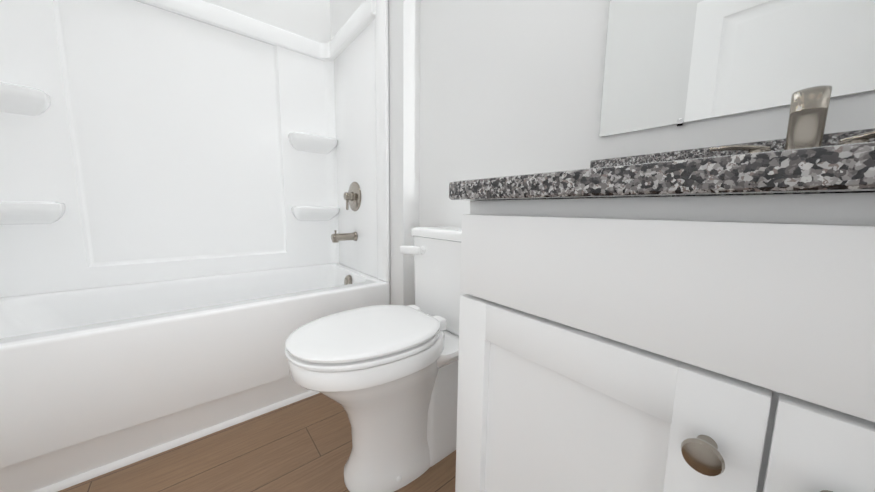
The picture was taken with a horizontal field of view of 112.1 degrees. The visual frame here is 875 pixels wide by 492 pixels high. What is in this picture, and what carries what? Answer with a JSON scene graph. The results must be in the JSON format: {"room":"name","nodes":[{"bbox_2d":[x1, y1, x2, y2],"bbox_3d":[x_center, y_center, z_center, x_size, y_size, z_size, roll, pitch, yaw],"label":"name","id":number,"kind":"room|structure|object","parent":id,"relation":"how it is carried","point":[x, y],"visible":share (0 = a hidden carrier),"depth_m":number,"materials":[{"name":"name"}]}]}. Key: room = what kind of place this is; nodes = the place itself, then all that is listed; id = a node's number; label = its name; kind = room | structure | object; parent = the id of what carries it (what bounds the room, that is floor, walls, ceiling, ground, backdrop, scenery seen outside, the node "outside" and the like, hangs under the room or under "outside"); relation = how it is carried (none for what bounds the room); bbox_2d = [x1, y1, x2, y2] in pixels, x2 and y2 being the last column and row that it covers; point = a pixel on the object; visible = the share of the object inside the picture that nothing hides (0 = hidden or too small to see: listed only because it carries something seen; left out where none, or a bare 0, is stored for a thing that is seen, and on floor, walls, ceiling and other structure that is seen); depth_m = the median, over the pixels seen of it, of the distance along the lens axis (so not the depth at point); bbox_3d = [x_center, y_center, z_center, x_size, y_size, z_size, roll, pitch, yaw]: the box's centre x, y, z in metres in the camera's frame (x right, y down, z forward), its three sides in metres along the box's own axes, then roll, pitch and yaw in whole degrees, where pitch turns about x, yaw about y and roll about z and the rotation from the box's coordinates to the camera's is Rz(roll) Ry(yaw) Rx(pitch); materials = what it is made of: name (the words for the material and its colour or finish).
{"room":"bathroom","nodes":[
{"label":"bathroom","id":0,"kind":"room"},
{"bbox_2d":[58,393,455,491],"bbox_3d":[-0.076,0.872,0.335,2.195,0.060,4.370,-5,9,-40],"label":"floor","id":1,"kind":"structure","parent":0,"point":[304,445],"depth_m":1.02,"materials":[{"name":"wood"}]},
{"bbox_2d":[0,263,389,491],"bbox_3d":[-1.071,0.449,1.417,1.494,0.490,0.757,-5,9,-40],"label":"bathtub","id":2,"kind":"object","parent":1,"relation":"on","point":[93,378],"visible":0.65,"depth_m":1.06,"materials":[{"name":"white plastic"}]},
{"bbox_2d":[33,390,319,491],"bbox_3d":[-0.832,0.681,1.176,1.469,0.095,0.047,-5,9,-40],"label":"baseboard","id":3,"kind":"structure","parent":2,"relation":"attached to","point":[80,478],"depth_m":1.03,"materials":[{"name":"white paint"}]},
{"bbox_2d":[344,275,351,284],"bbox_3d":[-0.556,0.222,1.824,0.030,0.084,0.084,-5,9,-40],"label":"overflow drain","id":4,"kind":"object","parent":2,"relation":"attached to","point":[347,279],"visible":0.85,"depth_m":1.80,"materials":[{"name":"silver metal"}]},
{"bbox_2d":[285,226,465,491],"bbox_3d":[-0.125,0.351,1.018,0.717,0.808,0.394,-5,9,-40],"label":"toilet","id":5,"kind":"object","parent":1,"relation":"on","point":[385,377],"visible":0.88,"depth_m":0.92,"materials":[{"name":"white ceramic"}]},
{"bbox_2d":[449,128,874,491],"bbox_3d":[0.470,0.324,0.426,0.562,1.021,0.778,-5,9,-40],"label":"bathroom vanity","id":6,"kind":"object","parent":1,"relation":"on","point":[697,320],"visible":0.98,"depth_m":0.29,"materials":[{"name":"white paint"}]},
{"bbox_2d":[709,85,874,152],"bbox_3d":[0.593,-0.173,0.477,0.156,0.149,0.241,-5,9,-40],"label":"faucet","id":7,"kind":"object","parent":6,"relation":"on","point":[809,107],"visible":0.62,"depth_m":0.48,"materials":[{"name":"silver metal"}]},
{"bbox_2d":[204,0,874,305],"bbox_3d":[-0.024,-0.534,0.124,1.825,2.785,4.100,-5,9,-40],"label":"wall","id":8,"kind":"structure","parent":0,"point":[480,89],"depth_m":1.11,"materials":[{"name":"white paint"}]},
{"bbox_2d":[0,0,389,297],"bbox_3d":[-1.057,-0.524,1.298,1.494,1.469,0.755,-5,9,-40],"label":"shower surround","id":9,"kind":"object","parent":8,"relation":"attached to","point":[142,141],"visible":1,"depth_m":1.52,"materials":[{"name":"white plastic"}]},
{"bbox_2d":[331,230,357,242],"bbox_3d":[-0.569,-0.061,1.791,0.150,0.072,0.060,-5,9,-40],"label":"tub spout","id":10,"kind":"object","parent":9,"relation":"attached to","point":[336,237],"visible":1,"depth_m":1.77,"materials":[{"name":"silver metal"}]},
{"bbox_2d":[344,182,360,210],"bbox_3d":[-0.532,-0.301,1.790,0.064,0.180,0.180,-5,9,-40],"label":"shower valve","id":11,"kind":"object","parent":9,"relation":"attached to","point":[352,195],"visible":1,"depth_m":1.78,"materials":[{"name":"silver metal"}]},
{"bbox_2d":[599,0,874,136],"bbox_3d":[0.700,-0.718,0.476,0.008,0.927,0.758,-5,9,-40],"label":"mirror","id":12,"kind":"object","parent":8,"relation":"attached to","point":[679,63],"visible":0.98,"depth_m":0.62,"materials":[{"name":"clear glass"}]}
]}

